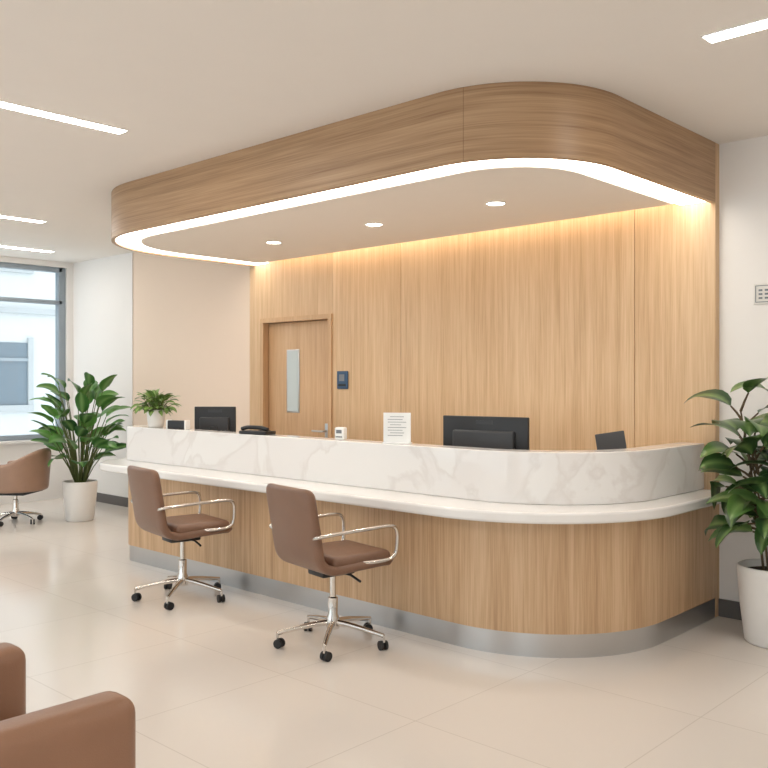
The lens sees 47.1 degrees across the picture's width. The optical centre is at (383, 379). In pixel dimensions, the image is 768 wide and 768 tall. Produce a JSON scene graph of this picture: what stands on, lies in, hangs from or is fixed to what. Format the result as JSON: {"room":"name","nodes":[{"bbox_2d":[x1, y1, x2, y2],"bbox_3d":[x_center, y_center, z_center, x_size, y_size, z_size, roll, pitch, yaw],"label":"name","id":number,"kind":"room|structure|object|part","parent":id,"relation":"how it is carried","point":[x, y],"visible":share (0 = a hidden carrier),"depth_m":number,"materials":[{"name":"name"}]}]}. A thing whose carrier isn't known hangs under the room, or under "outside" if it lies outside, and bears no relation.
{"room":"hospital interior","nodes":[
{"label":"hospital interior","id":0,"kind":"room"},
{"bbox_2d":[0,443,72,503],"bbox_3d":[-7.126,1.140,8.076,0.200,0.720,8.988,0,0,43],"label":"wall","id":1,"kind":"structure","parent":0,"point":[59,471],"depth_m":10.98,"materials":[{"name":"white paint"}]},
{"bbox_2d":[0,262,72,444],"bbox_3d":[-7.076,-0.325,8.050,0.210,2.210,8.918,0,0,43],"label":"window","id":2,"kind":"structure","parent":1,"relation":"in","point":[13,441],"depth_m":11.20,"materials":[{"name":"grey metal"}]},
{"bbox_3d":[-7.128,0.710,8.059,0.100,0.060,8.760,0,0,43],"label":"rail","id":3,"kind":"part","parent":2,"relation":"part of","materials":[{"name":"grey metal"}]},
{"bbox_3d":[-7.128,-1.400,8.059,0.100,0.060,8.760,0,0,43],"label":"rail","id":4,"kind":"part","parent":2,"relation":"part of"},
{"bbox_3d":[-7.128,-0.985,8.059,0.100,0.050,8.760,0,0,43],"label":"rail","id":5,"kind":"part","parent":2,"relation":"part of","materials":[{"name":"grey metal"}]},
{"bbox_3d":[-4.141,-0.345,11.262,0.100,2.170,0.090,0,0,43],"label":"mullion","id":6,"kind":"part","parent":2,"relation":"part of","materials":[{"name":"grey metal"}]},
{"bbox_3d":[-7.126,1.140,8.076,0.200,0.720,8.988,0,0,43],"label":"sill","id":7,"kind":"part","parent":1,"relation":"part of","materials":[{"name":"white paint"}]},
{"bbox_2d":[0,256,72,267],"bbox_3d":[-7.126,-1.465,8.076,0.200,0.070,8.988,0,0,43],"label":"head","id":8,"kind":"object","parent":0,"point":[7,259],"depth_m":10.93},
{"bbox_2d":[66,268,72,437],"bbox_3d":[-4.089,-0.345,11.332,0.200,2.170,0.083,0,0,43],"label":"pier","id":9,"kind":"object","parent":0,"point":[69,271],"depth_m":11.26,"materials":[{"name":"white paint"}]},
{"bbox_2d":[73,252,249,497],"bbox_3d":[-2.663,0.000,10.170,3.870,3.000,0.162,0,0,43],"label":"wall","id":10,"kind":"structure","parent":0,"point":[191,318],"depth_m":9.96,"materials":[{"name":"paint"}]},
{"bbox_2d":[96,492,127,506],"bbox_3d":[-3.471,1.445,10.803,1.424,0.110,0.014,0,0,43],"label":"baseboard","id":11,"kind":"structure","parent":10,"relation":"attached to","point":[101,497],"depth_m":10.61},
{"bbox_2d":[0,498,767,767],"bbox_3d":[-2.406,1.550,3.783,12.960,0.100,9.150,0,0,43],"label":"floor","id":12,"kind":"structure","parent":0,"point":[206,681],"depth_m":4.42,"materials":[{"name":"tile"}]},
{"bbox_2d":[0,448,51,526],"bbox_3d":[-3.848,1.107,9.266,0.640,0.786,0.671,0,0,5],"label":"tub chair","id":13,"kind":"object","parent":12,"relation":"on","point":[30,473],"visible":1,"depth_m":9.05,"materials":[{"name":"brown leather"}]},
{"bbox_2d":[0,642,135,767],"bbox_3d":[-1.222,1.110,2.343,0.800,0.780,0.820,0,0,43],"label":"armchair","id":14,"kind":"object","parent":12,"relation":"on","point":[98,730],"visible":1,"depth_m":2.27,"materials":[{"name":"leather"}]},
{"bbox_3d":[-1.448,1.125,2.582,0.145,0.550,0.780,0,0,43],"label":"arm","id":15,"kind":"part","parent":14,"relation":"part of","materials":[{"name":"leather"}]},
{"bbox_3d":[-0.969,1.125,2.135,0.145,0.550,0.780,0,0,43],"label":"arm","id":16,"kind":"part","parent":14,"relation":"part of","materials":[{"name":"leather"}]},
{"bbox_2d":[29,372,130,521],"bbox_3d":[-3.256,0.708,9.442,1.054,1.583,1.117,0,0,43],"label":"floor plant","id":17,"kind":"object","parent":12,"relation":"on","point":[79,493],"visible":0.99,"depth_m":9.31,"materials":[{"name":"green plant"}]},
{"bbox_3d":[-3.256,1.290,9.425,0.360,0.420,0.360,0,0,43],"label":"pot","id":18,"kind":"part","parent":17,"relation":"part of","materials":[{"name":"white ceramic"}]},
{"bbox_2d":[127,465,235,609],"bbox_3d":[-1.405,1.041,6.071,0.664,0.918,0.621,0,0,-35],"label":"office chair","id":19,"kind":"object","parent":12,"relation":"on","point":[149,508],"visible":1,"depth_m":5.90,"materials":[{"name":"brown leather"}]},
{"bbox_2d":[166,513,229,532],"bbox_3d":[-1.338,0.996,6.085,0.395,0.072,0.444,0,0,-37],"label":"seat cushion","id":20,"kind":"object","parent":19,"relation":"on","point":[190,523],"depth_m":5.96,"materials":[{"name":"brown leather"}]},
{"bbox_2d":[266,483,398,661],"bbox_3d":[-0.311,1.041,5.023,0.664,0.918,0.621,0,0,-35],"label":"office chair","id":21,"kind":"object","parent":12,"relation":"on","point":[294,517],"visible":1,"depth_m":4.85,"materials":[{"name":"brown leather"}]},
{"bbox_3d":[-0.191,1.092,4.896,0.023,0.039,0.193,0,0,-43],"label":"tilt lever","id":22,"kind":"part","parent":21,"relation":"part of","materials":[{"name":"black plastic"}]},
{"bbox_2d":[322,540,389,566],"bbox_3d":[-0.244,0.996,5.037,0.395,0.072,0.444,0,0,-37],"label":"seat cushion","id":23,"kind":"object","parent":21,"relation":"on","point":[342,553],"depth_m":4.90,"materials":[{"name":"brown leather"}]},
{"bbox_2d":[99,425,722,657],"bbox_3d":[-0.198,0.951,6.495,4.850,1.098,1.748,0,0,43],"label":"reception desk","id":24,"kind":"object","parent":12,"relation":"on","point":[526,553],"visible":0.94,"depth_m":5.10,"materials":[{"name":"brown wood"}]},
{"bbox_2d":[130,388,180,427],"bbox_3d":[-1.930,0.237,7.477,0.422,0.331,0.375,0,0,-12],"label":"plant","id":25,"kind":"object","parent":24,"relation":"on","point":[156,412],"visible":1,"depth_m":7.41,"materials":[{"name":"green plant"}]},
{"bbox_3d":[-1.936,0.327,7.468,0.156,0.150,0.156,0,0,43],"label":"pot","id":26,"kind":"part","parent":25,"relation":"part of","materials":[{"name":"white ceramic"}]},
{"bbox_2d":[166,420,189,429],"bbox_3d":[-1.688,0.365,7.221,0.216,0.074,0.063,0,0,31],"label":"digital clock","id":27,"kind":"object","parent":24,"relation":"on","point":[170,424],"visible":1,"depth_m":7.19,"materials":[{"name":"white plastic"}]},
{"bbox_2d":[195,407,235,431],"bbox_3d":[-1.460,0.490,7.607,0.360,0.520,0.190,0,0,3],"label":"computer monitor","id":28,"kind":"object","parent":24,"relation":"on","point":[206,418],"visible":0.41,"depth_m":7.59,"materials":[{"name":"black plastic"}]},
{"bbox_2d":[239,425,275,434],"bbox_3d":[-0.941,0.369,6.529,0.264,0.066,0.125,0,0,33],"label":"desk phone","id":29,"kind":"object","parent":24,"relation":"on","point":[261,430],"visible":1,"depth_m":6.48,"materials":[{"name":"black plastic"}]},
{"bbox_2d":[335,427,346,439],"bbox_3d":[-0.291,0.359,5.918,0.070,0.085,0.062,0,0,23],"label":"card reader","id":30,"kind":"object","parent":24,"relation":"on","point":[340,432],"visible":1,"depth_m":5.89,"materials":[{"name":"white plastic"}]},
{"bbox_2d":[382,413,411,443],"bbox_3d":[0.084,0.304,5.576,0.180,0.195,0.070,0,0,13],"label":"sign holder","id":31,"kind":"object","parent":24,"relation":"on","point":[396,426],"visible":1,"depth_m":5.57,"materials":[{"name":"white paper"}]},
{"bbox_2d":[443,415,528,449],"bbox_3d":[0.649,0.492,5.679,0.620,0.515,0.190,0,0,35],"label":"computer monitor","id":32,"kind":"object","parent":24,"relation":"on","point":[465,431],"visible":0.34,"depth_m":5.64,"materials":[{"name":"black plastic"}]},
{"bbox_2d":[595,431,626,449],"bbox_3d":[1.424,0.533,5.516,0.201,0.434,0.130,0,0,19],"label":"tablet","id":33,"kind":"object","parent":24,"relation":"on","point":[611,440],"visible":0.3,"depth_m":5.51,"materials":[{"name":"grey plastic"}]},
{"bbox_2d":[685,377,767,648],"bbox_3d":[2.158,0.729,4.931,1.020,1.541,0.772,0,0,43],"label":"rubber plant","id":34,"kind":"object","parent":12,"relation":"on","point":[738,499],"visible":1,"depth_m":4.96,"materials":[{"name":"green plant"}]},
{"bbox_3d":[2.231,1.280,5.030,0.400,0.440,0.400,0,0,43],"label":"pot","id":35,"kind":"part","parent":34,"relation":"part of","materials":[{"name":"white ceramic"}]},
{"bbox_2d":[0,0,767,262],"bbox_3d":[-2.406,-1.560,3.783,12.960,0.120,9.150,0,0,43],"label":"ceiling","id":36,"kind":"structure","parent":0,"point":[188,81],"depth_m":4.29,"materials":[{"name":"paint"}]},
{"bbox_2d":[0,215,46,222],"bbox_3d":[-3.898,-1.497,7.637,0.101,0.006,1.966,0,0,43],"label":"recessed light","id":37,"kind":"object","parent":36,"relation":"in","point":[1,216],"visible":1,"depth_m":8.19,"materials":[{"name":"white plastic"}]},
{"bbox_2d":[0,245,54,252],"bbox_3d":[-4.539,-1.497,9.589,0.101,0.006,1.946,0,0,43],"label":"recessed light","id":38,"kind":"object","parent":36,"relation":"in","point":[0,245],"visible":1,"depth_m":10.07,"materials":[{"name":"white plastic"}]},
{"bbox_2d":[0,101,127,133],"bbox_3d":[-2.247,-1.497,4.599,0.101,0.006,1.976,0,0,43],"label":"recessed light","id":39,"kind":"object","parent":36,"relation":"in","point":[11,106],"visible":1,"depth_m":5.01,"materials":[{"name":"white plastic"}]},
{"bbox_2d":[265,241,281,243],"bbox_3d":[-0.900,-1.122,7.186,0.136,0.006,0.136,0,0,43],"label":"recessed light","id":40,"kind":"object","parent":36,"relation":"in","point":[268,242],"visible":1,"depth_m":7.18,"materials":[{"name":"white plastic"}]},
{"bbox_2d":[365,223,382,226],"bbox_3d":[-0.072,-1.122,6.358,0.136,0.006,0.136,0,0,43],"label":"recessed light","id":41,"kind":"object","parent":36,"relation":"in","point":[366,224],"visible":1,"depth_m":6.35,"materials":[{"name":"white plastic"}]},
{"bbox_2d":[111,81,714,266],"bbox_3d":[-0.262,-1.310,6.426,4.630,0.379,1.939,0,0,43],"label":"ceiling canopy","id":42,"kind":"object","parent":36,"relation":"attached to","point":[427,167],"depth_m":5.28,"materials":[{"name":"brown wood"}]},
{"bbox_2d":[485,201,506,205],"bbox_3d":[0.711,-1.122,5.600,0.136,0.006,0.136,0,0,43],"label":"recessed light","id":43,"kind":"object","parent":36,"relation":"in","point":[492,203],"visible":1,"depth_m":5.59,"materials":[{"name":"white plastic"}]},
{"bbox_2d":[701,18,767,42],"bbox_3d":[2.132,-1.497,3.208,1.956,0.006,0.101,0,0,43],"label":"recessed light","id":44,"kind":"object","parent":36,"relation":"in","point":[762,24],"visible":1,"depth_m":3.77,"materials":[{"name":"white plastic"}]},
{"bbox_2d":[250,143,718,616],"bbox_3d":[0.450,0.000,7.232,4.690,3.000,0.210,0,0,43],"label":"wall","id":45,"kind":"structure","parent":0,"point":[581,328],"depth_m":6.47,"materials":[{"name":"beige wood"}]},
{"bbox_3d":[-1.199,0.000,8.771,0.180,3.000,0.210,0,0,43],"label":"panel","id":46,"kind":"part","parent":45,"relation":"part of","materials":[{"name":"brown wood"}]},
{"bbox_2d":[260,323,268,427],"bbox_3d":[-1.156,0.473,8.652,0.044,2.054,0.124,0,0,43],"label":"door frame","id":47,"kind":"structure","parent":45,"relation":"attached to","point":[264,327],"depth_m":8.62,"materials":[{"name":"brown wood"}]},
{"bbox_2d":[260,314,331,410],"bbox_3d":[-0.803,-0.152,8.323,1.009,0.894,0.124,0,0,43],"label":"door","id":48,"kind":"structure","parent":45,"relation":"in","point":[292,356],"depth_m":8.37,"materials":[{"name":"brown wood"}]},
{"bbox_3d":[-0.870,0.010,8.384,0.150,0.570,0.006,0,0,43],"label":"vision panel","id":49,"kind":"part","parent":48,"relation":"part of","materials":[{"name":"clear glass"}]},
{"bbox_2d":[269,320,327,437],"bbox_3d":[-0.805,0.472,8.321,0.910,2.045,0.109,0,0,43],"label":"leaf","id":50,"kind":"object","parent":48,"relation":"attached to","point":[311,337],"depth_m":8.30,"materials":[{"name":"brown wood"}]},
{"bbox_2d":[287,349,299,412],"bbox_3d":[-0.865,0.010,8.389,0.180,0.600,0.012,0,0,43],"label":"window frame","id":51,"kind":"structure","parent":50,"relation":"attached to","point":[298,350],"depth_m":8.33,"materials":[{"name":"wood"}]},
{"bbox_3d":[-0.595,0.470,8.091,0.151,0.018,0.060,0,0,43],"label":"handle","id":52,"kind":"part","parent":50,"relation":"part of","materials":[{"name":"silver metal"}]},
{"bbox_3d":[-0.595,0.470,8.091,0.151,0.018,0.060,0,0,43],"label":"lever","id":53,"kind":"part","parent":50,"relation":"part of","materials":[{"name":"metal"}]},
{"bbox_2d":[325,424,327,437],"bbox_3d":[-0.526,0.500,8.070,0.040,0.200,0.009,0,0,43],"label":"plate","id":54,"kind":"object","parent":50,"relation":"attached to","point":[326,425],"depth_m":8.06,"materials":[{"name":"silver metal"}]},
{"bbox_3d":[-0.764,-1.050,8.365,1.010,0.900,0.210,0,0,43],"label":"panel over door","id":55,"kind":"part","parent":45,"relation":"part of","materials":[{"name":"brown wood"}]},
{"bbox_2d":[328,319,331,437],"bbox_3d":[-0.450,0.473,7.994,0.044,2.054,0.124,0,0,43],"label":"door frame","id":56,"kind":"structure","parent":45,"relation":"attached to","point":[329,320],"depth_m":7.94,"materials":[{"name":"brown wood"}]},
{"bbox_2d":[337,371,347,388],"bbox_3d":[-0.370,0.000,7.842,0.136,0.160,0.017,0,0,43],"label":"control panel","id":57,"kind":"object","parent":45,"relation":"attached to","point":[342,376],"visible":1,"depth_m":7.83,"materials":[{"name":"blue plastic"}]},
{"bbox_3d":[-0.092,0.000,7.738,0.828,3.000,0.210,0,0,43],"label":"panel","id":58,"kind":"part","parent":45,"relation":"part of","materials":[{"name":"brown wood"}]},
{"bbox_3d":[0.986,0.000,6.732,2.113,3.000,0.210,0,0,43],"label":"panel","id":59,"kind":"part","parent":45,"relation":"part of","materials":[{"name":"brown wood"}]},
{"bbox_3d":[1.963,0.000,5.821,0.551,3.000,0.210,0,0,43],"label":"panel","id":60,"kind":"part","parent":45,"relation":"part of","materials":[{"name":"brown wood"}]},
{"bbox_2d":[719,135,767,601],"bbox_3d":[3.793,0.000,4.154,4.400,3.000,0.150,0,0,43],"label":"wall","id":61,"kind":"structure","parent":0,"point":[743,164],"depth_m":5.50,"materials":[{"name":"white paint"}]},
{"bbox_2d":[718,598,741,619],"bbox_3d":[3.737,1.445,4.094,4.400,0.110,0.014,0,0,43],"label":"baseboard","id":62,"kind":"structure","parent":61,"relation":"attached to","point":[726,608],"depth_m":5.54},
{"bbox_2d":[754,283,767,303],"bbox_3d":[2.348,-0.530,5.390,0.160,0.124,0.015,0,0,43],"label":"wall sign","id":63,"kind":"object","parent":61,"relation":"attached to","point":[760,290],"visible":1,"depth_m":5.41,"materials":[{"name":"white plastic"}]},
{"label":"outside","id":64,"kind":"structure","parent":0,"visible":0},
{"bbox_2d":[0,271,54,435],"bbox_3d":[-8.968,-1.000,14.590,0.500,13.000,30.000,0,0,43],"label":"facade","id":65,"kind":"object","parent":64,"point":[14,327],"visible":0.02,"depth_m":16.69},
{"bbox_2d":[0,358,27,360],"bbox_3d":[-9.210,-1.680,13.927,0.050,7.860,30.540,0,0,43],"label":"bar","id":66,"kind":"structure","parent":65,"relation":"attached to","point":[1,359],"depth_m":16.38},
{"bbox_2d":[0,342,27,404],"bbox_3d":[-7.250,-0.115,16.064,0.040,1.170,1.500,0,0,43],"label":"pane","id":67,"kind":"object","parent":65,"relation":"attached to","point":[13,374],"visible":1,"depth_m":16.41,"materials":[{"name":"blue glass"}]},
{"bbox_2d":[0,405,33,411],"bbox_3d":[-7.221,0.530,16.037,0.080,0.120,1.700,0,0,43],"label":"sill","id":68,"kind":"structure","parent":65,"relation":"attached to","point":[3,408],"depth_m":16.38,"materials":[{"name":"white"}]},
{"bbox_2d":[0,268,33,273],"bbox_3d":[-7.221,-2.070,16.037,0.080,0.120,1.700,0,0,43],"label":"sill","id":69,"kind":"structure","parent":65,"relation":"attached to","point":[1,269],"depth_m":16.40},
{"bbox_2d":[0,306,54,314],"bbox_3d":[-8.749,-1.300,14.385,0.100,0.100,30.000,0,0,43],"label":"crown molding","id":70,"kind":"structure","parent":65,"relation":"attached to","point":[2,309],"depth_m":16.53,"materials":[{"name":"stone"}]},
{"bbox_2d":[27,338,33,404],"bbox_3d":[-6.683,-0.115,16.629,0.060,1.370,0.100,0,0,43],"label":"surround","id":71,"kind":"object","parent":65,"relation":"attached to","point":[30,341],"depth_m":16.60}
]}

